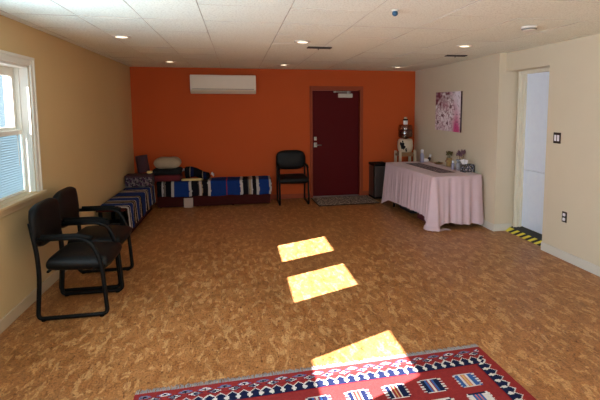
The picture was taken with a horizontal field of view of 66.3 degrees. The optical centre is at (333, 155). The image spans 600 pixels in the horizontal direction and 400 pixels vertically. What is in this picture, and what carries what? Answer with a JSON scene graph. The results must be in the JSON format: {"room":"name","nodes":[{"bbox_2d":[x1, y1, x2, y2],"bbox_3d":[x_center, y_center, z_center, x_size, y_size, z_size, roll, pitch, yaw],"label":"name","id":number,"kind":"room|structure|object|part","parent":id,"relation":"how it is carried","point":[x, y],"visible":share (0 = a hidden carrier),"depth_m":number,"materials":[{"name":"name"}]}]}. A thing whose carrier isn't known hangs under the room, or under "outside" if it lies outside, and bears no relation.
{"room":"waiting room","nodes":[
{"label":"waiting room","id":0,"kind":"room"},
{"bbox_2d":[0,15,133,318],"bbox_3d":[-2.495,0.202,2.703,0.200,2.426,11.300,-1,6,-12],"label":"wall","id":1,"kind":"structure","parent":0,"point":[84,95],"depth_m":4.95,"materials":[{"name":"beige paint"}]},
{"bbox_2d":[0,50,46,218],"bbox_3d":[-2.691,-0.192,3.718,0.249,1.285,0.955,-1,6,-12],"label":"window","id":2,"kind":"structure","parent":1,"relation":"in","point":[16,77],"depth_m":4.04,"materials":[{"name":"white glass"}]},
{"bbox_3d":[-2.759,-0.188,3.701,0.070,1.100,0.720,-1,6,-12],"label":"sash","id":3,"kind":"part","parent":2,"relation":"part of","materials":[{"name":"white plastic"}]},
{"bbox_2d":[0,130,24,201],"bbox_3d":[-2.701,0.080,3.743,0.041,0.557,0.675,-1,6,-12],"label":"window blind","id":4,"kind":"object","parent":2,"relation":"attached to","point":[11,178],"visible":1,"depth_m":3.87,"materials":[{"name":"white plastic"}]},
{"bbox_3d":[-2.705,-0.177,3.716,0.034,0.040,0.675,-1,6,-12],"label":"head rail","id":5,"kind":"part","parent":4,"relation":"part of","materials":[{"name":"white plastic"}]},
{"bbox_3d":[-2.704,0.347,3.770,0.026,0.021,0.675,-1,6,-12],"label":"rail","id":6,"kind":"part","parent":4,"relation":"part of","materials":[{"name":"white plastic"}]},
{"bbox_3d":[-2.666,0.402,3.783,0.200,0.090,0.955,-1,6,-12],"label":"sill","id":7,"kind":"part","parent":2,"relation":"part of","materials":[{"name":"paint"}]},
{"bbox_2d":[0,210,127,333],"bbox_3d":[-2.388,1.356,2.842,0.014,0.100,10.900,-1,6,-12],"label":"baseboard","id":8,"kind":"structure","parent":1,"relation":"attached to","point":[11,316],"depth_m":3.88,"materials":[{"name":"beige paint"}]},
{"bbox_2d":[130,67,414,198],"bbox_3d":[-0.824,-0.409,8.694,5.950,2.426,0.200,-1,6,-12],"label":"wall","id":9,"kind":"structure","parent":0,"point":[224,135],"depth_m":8.43,"materials":[{"name":"orange paint"}]},
{"bbox_2d":[190,75,255,93],"bbox_3d":[-1.958,-1.274,8.158,1.130,0.330,0.208,-1,6,-12],"label":"air conditioner","id":10,"kind":"object","parent":9,"relation":"attached to","point":[199,84],"visible":1,"depth_m":8.07,"materials":[{"name":"plastic"}]},
{"bbox_2d":[155,191,368,203],"bbox_3d":[-0.941,0.769,8.680,5.221,0.085,0.012,-1,6,-12],"label":"baseboard","id":11,"kind":"structure","parent":9,"relation":"attached to","point":[283,196],"depth_m":8.70,"materials":[{"name":"orange paint"}]},
{"bbox_2d":[312,91,358,197],"bbox_3d":[0.051,-0.227,8.810,0.920,2.036,0.130,-1,6,-12],"label":"door","id":12,"kind":"structure","parent":9,"relation":"in","point":[335,113],"depth_m":8.83,"materials":[{"name":"red paint"}]},
{"bbox_2d":[310,86,362,197],"bbox_3d":[0.058,-0.269,8.807,1.035,2.120,0.090,-1,6,-12],"label":"trim","id":13,"kind":"structure","parent":9,"relation":"attached to","point":[332,88],"depth_m":8.74,"materials":[{"name":"orange paint"}]},
{"bbox_2d":[0,195,599,399],"bbox_3d":[0.316,1.400,3.443,5.950,0.120,11.350,-1,6,-12],"label":"floor","id":14,"kind":"structure","parent":0,"point":[213,292],"depth_m":3.94,"materials":[{"name":"brown laminate"}]},
{"bbox_2d":[27,198,123,321],"bbox_3d":[-2.167,0.828,3.914,0.584,0.935,0.550,-1,6,-12],"label":"chair","id":15,"kind":"object","parent":14,"relation":"on","point":[44,224],"visible":1,"depth_m":3.73,"materials":[{"name":"black leather"}]},
{"bbox_3d":[-2.405,0.547,3.835,0.098,0.360,0.545,-1,6,-12],"label":"backrest","id":16,"kind":"part","parent":15,"relation":"part of","materials":[{"name":"black plastic"}]},
{"bbox_3d":[-2.119,0.652,3.644,0.370,0.066,0.040,-1,6,-12],"label":"armrest","id":17,"kind":"part","parent":15,"relation":"part of","materials":[{"name":"black plastic"}]},
{"bbox_3d":[-2.116,0.918,3.672,0.560,0.801,0.034,-1,6,-12],"label":"frame","id":18,"kind":"part","parent":15,"relation":"part of","materials":[{"name":"black metal"}]},
{"bbox_3d":[-2.118,0.847,3.926,0.485,0.139,0.530,-1,6,-12],"label":"seat","id":19,"kind":"part","parent":15,"relation":"part of","materials":[{"name":"black leather"}]},
{"bbox_3d":[-2.224,0.602,4.141,0.370,0.066,0.040,-1,6,-12],"label":"armrest","id":20,"kind":"part","parent":15,"relation":"part of","materials":[{"name":"black rubber"}]},
{"bbox_3d":[-2.220,0.868,4.168,0.560,0.801,0.034,-1,6,-12],"label":"frame","id":21,"kind":"part","parent":15,"relation":"part of","materials":[{"name":"black metal"}]},
{"bbox_2d":[53,186,133,291],"bbox_3d":[-2.329,0.769,4.490,0.584,0.935,0.550,-1,6,-12],"label":"chair","id":22,"kind":"object","parent":14,"relation":"on","point":[67,197],"visible":0.73,"depth_m":4.42,"materials":[{"name":"black leather"}]},
{"bbox_3d":[-2.567,0.489,4.411,0.098,0.360,0.545,-1,6,-12],"label":"backrest","id":23,"kind":"part","parent":22,"relation":"part of","materials":[{"name":"black plastic"}]},
{"bbox_3d":[-2.282,0.594,4.220,0.370,0.066,0.040,-1,6,-12],"label":"armrest","id":24,"kind":"part","parent":22,"relation":"part of","materials":[{"name":"black rubber"}]},
{"bbox_3d":[-2.278,0.860,4.248,0.560,0.801,0.034,-1,6,-12],"label":"frame","id":25,"kind":"part","parent":22,"relation":"part of","materials":[{"name":"black metal"}]},
{"bbox_3d":[-2.280,0.789,4.502,0.485,0.139,0.530,-1,6,-12],"label":"seat","id":26,"kind":"part","parent":22,"relation":"part of","materials":[{"name":"black leather"}]},
{"bbox_3d":[-2.387,0.544,4.717,0.370,0.066,0.040,-1,6,-12],"label":"armrest","id":27,"kind":"part","parent":22,"relation":"part of","materials":[{"name":"black rubber"}]},
{"bbox_3d":[-2.383,0.810,4.744,0.560,0.801,0.034,-1,6,-12],"label":"frame","id":28,"kind":"part","parent":22,"relation":"part of","materials":[{"name":"black metal"}]},
{"bbox_2d":[96,205,151,234],"bbox_3d":[-3.019,0.790,6.749,0.360,0.440,1.880,-1,6,-12],"label":"bench","id":29,"kind":"object","parent":14,"relation":"on","point":[122,210],"visible":0.2,"depth_m":6.33,"materials":[{"name":"red wood"}]},
{"bbox_3d":[-3.019,0.597,6.730,0.360,0.050,1.880,-1,6,-12],"label":"seat","id":30,"kind":"part","parent":29,"relation":"part of","materials":[{"name":"red wood"}]},
{"bbox_3d":[-3.095,0.848,6.434,0.040,0.390,0.040,-1,6,-12],"label":"leg","id":31,"kind":"part","parent":29,"relation":"part of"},
{"bbox_2d":[101,185,155,227],"bbox_3d":[-2.987,0.721,6.749,0.408,0.322,1.904,-1,6,-12],"label":"striped blanket","id":32,"kind":"object","parent":29,"relation":"on","point":[138,200],"visible":0.91,"depth_m":6.56,"materials":[{"name":"fabric"}]},
{"bbox_2d":[124,173,154,186],"bbox_3d":[-3.144,0.390,7.442,0.412,0.182,0.312,-2,6,-14],"label":"patterned box","id":33,"kind":"object","parent":32,"relation":"on","point":[132,179],"visible":1,"depth_m":7.31,"materials":[{"name":"purple fabric"}]},
{"bbox_3d":[-3.107,0.408,7.297,0.400,0.175,0.001,-2,6,-14],"label":"panel","id":34,"kind":"part","parent":33,"relation":"part of","materials":[{"name":"purple cardboard"}]},
{"bbox_3d":[-3.144,0.315,7.435,0.412,0.032,0.312,-2,6,-14],"label":"lid","id":35,"kind":"part","parent":33,"relation":"part of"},
{"bbox_2d":[135,155,149,172],"bbox_3d":[-3.153,0.131,7.561,0.220,0.301,0.192,-1,6,-12],"label":"rolled mat","id":36,"kind":"object","parent":33,"relation":"on","point":[142,163],"visible":0.96,"depth_m":7.49,"materials":[{"name":"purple fabric"}]},
{"bbox_3d":[-2.874,0.871,6.788,0.020,0.248,1.880,-1,6,-12],"label":"rail","id":37,"kind":"part","parent":29,"relation":"part of","materials":[{"name":"fabric"}]},
{"bbox_2d":[184,198,192,207],"bbox_3d":[-2.497,0.808,7.887,0.150,0.170,0.005,-1,6,-12],"label":"paper sheet","id":38,"kind":"object","parent":14,"relation":"on","point":[188,202],"visible":1,"depth_m":7.88,"materials":[{"name":"white paper"}]},
{"bbox_2d":[156,181,269,207],"bbox_3d":[-2.109,0.638,8.189,1.920,0.450,0.420,-1,6,-12],"label":"bench","id":39,"kind":"object","parent":14,"relation":"on","point":[162,202],"visible":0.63,"depth_m":8.02,"materials":[{"name":"red wood"}]},
{"bbox_3d":[-2.072,0.744,8.025,1.920,0.248,0.020,-1,6,-12],"label":"rail","id":40,"kind":"part","parent":39,"relation":"part of","materials":[{"name":"red wood"}]},
{"bbox_2d":[157,176,271,196],"bbox_3d":[-2.088,0.543,8.153,1.936,0.275,0.445,-1,6,-12],"label":"striped blanket","id":41,"kind":"object","parent":39,"relation":"on","point":[213,186],"visible":0.82,"depth_m":7.98,"materials":[{"name":"blue fabric"}]},
{"bbox_2d":[154,173,182,181],"bbox_3d":[-2.874,0.368,7.955,0.460,0.109,0.340,-1,6,-12],"label":"folded blanket","id":42,"kind":"object","parent":41,"relation":"on","point":[158,178],"visible":0.65,"depth_m":7.80,"materials":[{"name":"red fabric"}]},
{"bbox_2d":[152,167,182,174],"bbox_3d":[-2.875,0.258,7.948,0.480,0.105,0.340,-1,6,-12],"label":"folded blanket","id":43,"kind":"object","parent":42,"relation":"on","point":[175,171],"visible":0.84,"depth_m":7.80,"materials":[{"name":"black fabric"}]},
{"bbox_2d":[154,157,180,168],"bbox_3d":[-2.866,0.117,7.915,0.450,0.206,0.269,-1,6,-12],"label":"cushion","id":44,"kind":"object","parent":43,"relation":"on","point":[161,162],"visible":1,"depth_m":7.81,"materials":[{"name":"grey fabric"}]},
{"bbox_2d":[181,178,201,180],"bbox_3d":[-2.461,0.408,7.938,0.340,0.032,0.120,-1,6,-12],"label":"folded towel","id":45,"kind":"object","parent":41,"relation":"on","point":[184,179],"visible":1,"depth_m":7.90,"materials":[{"name":"beige fabric"}]},
{"bbox_2d":[182,167,213,178],"bbox_3d":[-2.413,0.295,8.139,0.557,0.233,0.297,-1,6,-12],"label":"bundle","id":46,"kind":"object","parent":41,"relation":"on","point":[189,172],"visible":0.97,"depth_m":8.04,"materials":[{"name":"black fabric"}]},
{"bbox_2d":[276,150,309,205],"bbox_3d":[-0.743,0.380,8.298,0.550,0.935,0.584,-1,6,-12],"label":"chair","id":47,"kind":"object","parent":14,"relation":"on","point":[285,159],"visible":1,"depth_m":8.44,"materials":[{"name":"black leather"}]},
{"bbox_3d":[-0.993,0.451,8.254,0.034,0.801,0.560,-1,6,-12],"label":"frame","id":48,"kind":"part","parent":47,"relation":"part of","materials":[{"name":"black metal"}]},
{"bbox_3d":[-0.793,0.070,8.505,0.545,0.360,0.098,-1,6,-12],"label":"backrest","id":49,"kind":"part","parent":47,"relation":"part of","materials":[{"name":"black leather"}]},
{"bbox_3d":[-0.733,0.406,8.252,0.530,0.139,0.485,-1,6,-12],"label":"seat","id":50,"kind":"part","parent":47,"relation":"part of","materials":[{"name":"black plastic"}]},
{"bbox_3d":[-0.494,0.440,8.358,0.034,0.801,0.560,-1,6,-12],"label":"frame","id":51,"kind":"part","parent":47,"relation":"part of","materials":[{"name":"black metal"}]},
{"bbox_2d":[133,344,535,399],"bbox_3d":[0.233,1.507,1.746,2.270,0.010,2.647,-2,6,-14],"label":"rug","id":52,"kind":"object","parent":14,"relation":"on","point":[466,373],"visible":1,"depth_m":2.82,"materials":[{"name":"red fabric"}]},
{"bbox_2d":[311,195,378,205],"bbox_3d":[0.201,0.823,8.480,1.120,0.013,0.760,-2,6,-14],"label":"door mat","id":53,"kind":"object","parent":14,"relation":"on","point":[360,199],"visible":1,"depth_m":8.44,"materials":[{"name":"black rubber"}]},
{"bbox_2d":[369,161,385,198],"bbox_3d":[0.865,0.462,8.763,0.296,0.671,0.393,-1,6,-13],"label":"step trash can","id":54,"kind":"object","parent":14,"relation":"on","point":[376,169],"visible":0.76,"depth_m":8.62,"materials":[{"name":"metal"}]},
{"bbox_3d":[0.860,0.151,8.750,0.296,0.050,0.356,-1,6,-13],"label":"lid","id":55,"kind":"part","parent":54,"relation":"part of","materials":[{"name":"black plastic"}]},
{"bbox_2d":[394,150,415,161],"bbox_3d":[1.370,0.334,8.791,0.334,0.920,0.304,-1,6,-12],"label":"stand","id":56,"kind":"object","parent":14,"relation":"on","point":[399,153],"visible":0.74,"depth_m":8.64,"materials":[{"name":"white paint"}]},
{"bbox_3d":[1.202,0.339,8.890,0.044,0.890,0.044,-1,6,-12],"label":"leg","id":57,"kind":"part","parent":56,"relation":"part of","materials":[{"name":"brown wood"}]},
{"bbox_3d":[1.255,0.350,8.635,0.044,0.920,0.044,-1,6,-12],"label":"leg","id":58,"kind":"part","parent":56,"relation":"part of","materials":[{"name":"brown wood"}]},
{"bbox_2d":[397,138,412,151],"bbox_3d":[1.374,-0.337,8.716,0.293,0.520,0.310,-5,7,-38],"label":"water dispenser","id":59,"kind":"object","parent":56,"relation":"on","point":[404,144],"visible":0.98,"depth_m":8.62,"materials":[{"name":"beige ceramic"}]},
{"bbox_2d":[403,117,407,124],"bbox_3d":[1.368,-0.667,8.690,0.094,0.141,0.093,-1,6,-12],"label":"cup","id":60,"kind":"object","parent":59,"relation":"on","point":[405,122],"visible":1,"depth_m":8.66,"materials":[{"name":"white ceramic"}]},
{"bbox_3d":[1.539,0.343,8.694,0.044,0.920,0.044,-1,6,-12],"label":"leg","id":61,"kind":"part","parent":56,"relation":"part of","materials":[{"name":"brown wood"}]},
{"bbox_2d":[399,205,416,213],"bbox_3d":[1.378,0.793,7.647,0.416,0.234,0.516,-2,6,-14],"label":"storage bin","id":62,"kind":"object","parent":14,"relation":"on","point":[401,207],"visible":0.16,"depth_m":7.49,"materials":[{"name":"plastic"}]},
{"bbox_2d":[417,212,425,221],"bbox_3d":[1.517,0.856,6.952,0.352,0.249,0.432,-2,6,-14],"label":"storage bin","id":63,"kind":"object","parent":14,"relation":"on","point":[420,216],"visible":0.09,"depth_m":6.97,"materials":[{"name":"plastic"}]},
{"bbox_2d":[0,0,599,70],"bbox_3d":[0.310,-1.131,3.187,5.950,0.122,11.350,-1,6,-12],"label":"ceiling","id":64,"kind":"structure","parent":0,"point":[250,34],"depth_m":4.20,"materials":[{"name":"tile"}]},
{"bbox_2d":[111,35,130,38],"bbox_3d":[-2.161,-1.211,4.664,0.188,0.010,0.188,-1,6,-12],"label":"recessed light","id":65,"kind":"object","parent":64,"relation":"in","point":[113,36],"visible":1,"depth_m":4.63,"materials":[{"name":"white glass"}]},
{"bbox_2d":[294,40,310,43],"bbox_3d":[-0.341,-1.253,5.045,0.188,0.010,0.188,-1,6,-12],"label":"recessed light","id":66,"kind":"object","parent":64,"relation":"in","point":[300,41],"visible":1,"depth_m":5.04,"materials":[{"name":"white glass"}]},
{"bbox_2d":[307,46,331,49],"bbox_3d":[-0.169,-1.287,5.488,0.290,0.030,0.100,-2,6,-14],"label":"ceiling vent","id":67,"kind":"object","parent":64,"relation":"in","point":[308,47],"visible":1,"depth_m":5.47,"materials":[{"name":"metal"}]},
{"bbox_2d":[391,9,398,15],"bbox_3d":[0.465,-1.077,3.456,0.058,0.044,0.058,-1,6,-12],"label":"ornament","id":68,"kind":"object","parent":64,"relation":"attached to","point":[394,12],"visible":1,"depth_m":3.44,"materials":[{"name":"blue ceramic"}]},
{"bbox_2d":[445,55,466,56],"bbox_3d":[1.696,-1.376,6.335,0.290,0.030,0.100,-1,6,-6],"label":"ceiling vent","id":69,"kind":"object","parent":64,"relation":"in","point":[445,55],"visible":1,"depth_m":6.31,"materials":[{"name":"metal"}]},
{"bbox_2d":[456,45,472,47],"bbox_3d":[1.546,-1.293,5.398,0.188,0.010,0.188,-1,6,-12],"label":"recessed light","id":70,"kind":"object","parent":64,"relation":"in","point":[459,46],"visible":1,"depth_m":5.39,"materials":[{"name":"white glass"}]},
{"bbox_2d":[521,25,537,30],"bbox_3d":[1.778,-1.155,4.157,0.140,0.036,0.140,-1,6,-12],"label":"smoke detector","id":71,"kind":"object","parent":64,"relation":"attached to","point":[530,27],"visible":1,"depth_m":4.11,"materials":[{"name":"white plastic"}]},
{"bbox_2d":[414,53,518,226],"bbox_3d":[2.143,-0.325,7.810,0.509,2.426,3.160,-1,6,-12],"label":"wall","id":72,"kind":"structure","parent":0,"point":[487,136],"depth_m":6.58,"materials":[{"name":"beige paint"}]},
{"bbox_2d":[435,91,462,132],"bbox_3d":[1.901,-0.737,7.594,0.026,0.667,0.935,-1,7,-12],"label":"canvas painting","id":73,"kind":"object","parent":72,"relation":"attached to","point":[448,115],"visible":1,"depth_m":7.52},
{"bbox_2d":[479,220,510,230],"bbox_3d":[2.038,0.845,7.796,0.273,0.100,2.974,-1,6,-12],"label":"baseboard","id":74,"kind":"structure","parent":72,"relation":"attached to","point":[494,227],"depth_m":6.36,"materials":[{"name":"white paint"}]},
{"bbox_2d":[506,34,599,266],"bbox_3d":[3.355,0.229,2.319,0.407,2.426,8.140,-1,6,-12],"label":"wall","id":75,"kind":"structure","parent":0,"point":[572,166],"depth_m":4.96,"materials":[{"name":"beige paint"}]},
{"bbox_2d":[511,226,541,240],"bbox_3d":[2.627,1.041,5.974,0.175,0.073,0.872,-1,6,-12],"label":"trim","id":76,"kind":"structure","parent":75,"relation":"attached to","point":[522,229],"depth_m":6.06,"materials":[{"name":"rubber"}]},
{"bbox_2d":[505,227,541,245],"bbox_3d":[2.509,1.056,5.950,0.064,0.048,0.864,-1,6,-12],"label":"strip","id":77,"kind":"object","parent":76,"relation":"attached to","point":[511,230],"visible":0.8,"depth_m":5.99,"materials":[{"name":"yellow plastic"}]},
{"bbox_2d":[553,132,560,143],"bbox_3d":[2.532,-0.203,5.188,0.011,0.124,0.120,-1,6,-12],"label":"light switch","id":78,"kind":"object","parent":75,"relation":"attached to","point":[557,136],"visible":1,"depth_m":5.18,"materials":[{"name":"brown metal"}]},
{"bbox_2d":[562,211,566,222],"bbox_3d":[2.571,0.680,5.100,0.012,0.120,0.076,-1,6,-12],"label":"wall outlet","id":79,"kind":"object","parent":75,"relation":"attached to","point":[564,214],"visible":1,"depth_m":5.09,"materials":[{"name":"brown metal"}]},
{"bbox_2d":[541,242,599,276],"bbox_3d":[3.222,1.424,2.062,0.014,0.100,7.060,-1,6,-12],"label":"baseboard","id":80,"kind":"structure","parent":75,"relation":"attached to","point":[592,268],"depth_m":4.99,"materials":[{"name":"white paint"}]},
{"bbox_3d":[2.715,-0.011,5.888,0.190,2.185,0.880,-1,6,-12],"label":"wall","id":81,"kind":"structure","parent":0,"visible":0},
{"bbox_2d":[513,67,549,226],"bbox_3d":[2.647,-0.007,5.859,0.155,2.184,0.849,-1,6,-12],"label":"trim","id":82,"kind":"structure","parent":81,"relation":"attached to","point":[522,81],"depth_m":6.21,"materials":[{"name":"beige paint"}]},
{"bbox_2d":[521,72,548,233],"bbox_3d":[2.696,-0.026,5.840,0.045,2.075,0.791,-1,6,-12],"label":"door","id":83,"kind":"structure","parent":81,"relation":"in","point":[537,83],"depth_m":5.99,"materials":[{"name":"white paint"}]},
{"label":"outside","id":84,"kind":"structure","parent":0,"visible":0},
{"bbox_3d":[-34.025,1.560,6.911,59.750,0.200,110.000,-1,6,-12],"label":"ground","id":85,"kind":"structure","parent":84,"visible":0},
{"bbox_2d":[0,75,5,126],"bbox_3d":[-15.970,-1.966,18.535,14.400,4.400,8.500,-1,6,-12],"label":"neighbouring building","id":86,"kind":"structure","parent":85,"relation":"on","point":[2,105],"depth_m":15.51,"materials":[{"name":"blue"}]},
{"bbox_3d":[1.519,0.570,7.328,0.765,0.745,1.820,-2,6,-14],"label":"folding table","id":87,"kind":"object","parent":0,"visible":0},
{"bbox_2d":[381,161,483,231],"bbox_3d":[1.484,0.570,7.278,0.906,0.750,2.035,-2,6,-14],"label":"tablecloth","id":88,"kind":"object","parent":87,"relation":"on","point":[441,198],"visible":0.96,"depth_m":6.49,"materials":[{"name":"pink fabric"}]},
{"bbox_2d":[420,149,423,161],"bbox_3d":[1.559,-0.002,8.047,0.074,0.227,0.074,-1,6,-12],"label":"pump bottle","id":89,"kind":"object","parent":88,"relation":"on","point":[422,150],"visible":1,"depth_m":8.02,"materials":[{"name":"white plastic"}]},
{"bbox_2d":[405,163,456,172],"bbox_3d":[1.520,0.187,7.310,0.270,0.005,1.300,-2,6,-14],"label":"table runner","id":90,"kind":"object","parent":88,"relation":"on","point":[420,165],"visible":1,"depth_m":7.19,"materials":[{"name":"brown fabric"}]},
{"bbox_2d":[445,151,452,166],"bbox_3d":[1.882,0.044,7.449,0.117,0.255,0.131,2,6,18],"label":"jar","id":91,"kind":"object","parent":88,"relation":"on","point":[448,160],"visible":1,"depth_m":7.43,"materials":[{"name":"beige glass"}]},
{"bbox_2d":[456,159,460,170],"bbox_3d":[1.905,0.138,6.974,0.098,0.165,0.080,0,6,3],"label":"bottle","id":92,"kind":"object","parent":88,"relation":"on","point":[458,163],"visible":0.75,"depth_m":6.95,"materials":[{"name":"white plastic"}]},
{"bbox_2d":[456,149,465,163],"bbox_3d":[1.968,0.054,7.072,0.120,0.312,0.128,-6,8,-44],"label":"dried flowers","id":93,"kind":"object","parent":88,"relation":"on","point":[460,154],"visible":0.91,"depth_m":7.06,"materials":[{"name":"purple plant"}]},
{"bbox_2d":[460,159,474,172],"bbox_3d":[1.964,0.141,6.783,0.222,0.197,0.112,-2,6,-17],"label":"tissue box","id":94,"kind":"object","parent":88,"relation":"on","point":[464,167],"visible":1,"depth_m":6.75,"materials":[{"name":"cardboard"}]},
{"bbox_3d":[1.905,0.183,6.770,0.001,0.113,0.110,-2,6,-17],"label":"panel","id":95,"kind":"part","parent":94,"relation":"part of","materials":[{"name":"cardboard"}]},
{"bbox_3d":[2.005,0.186,6.742,0.170,0.113,0.001,-2,6,-17],"label":"panel","id":96,"kind":"part","parent":94,"relation":"part of","materials":[{"name":"cardboard"}]}
]}

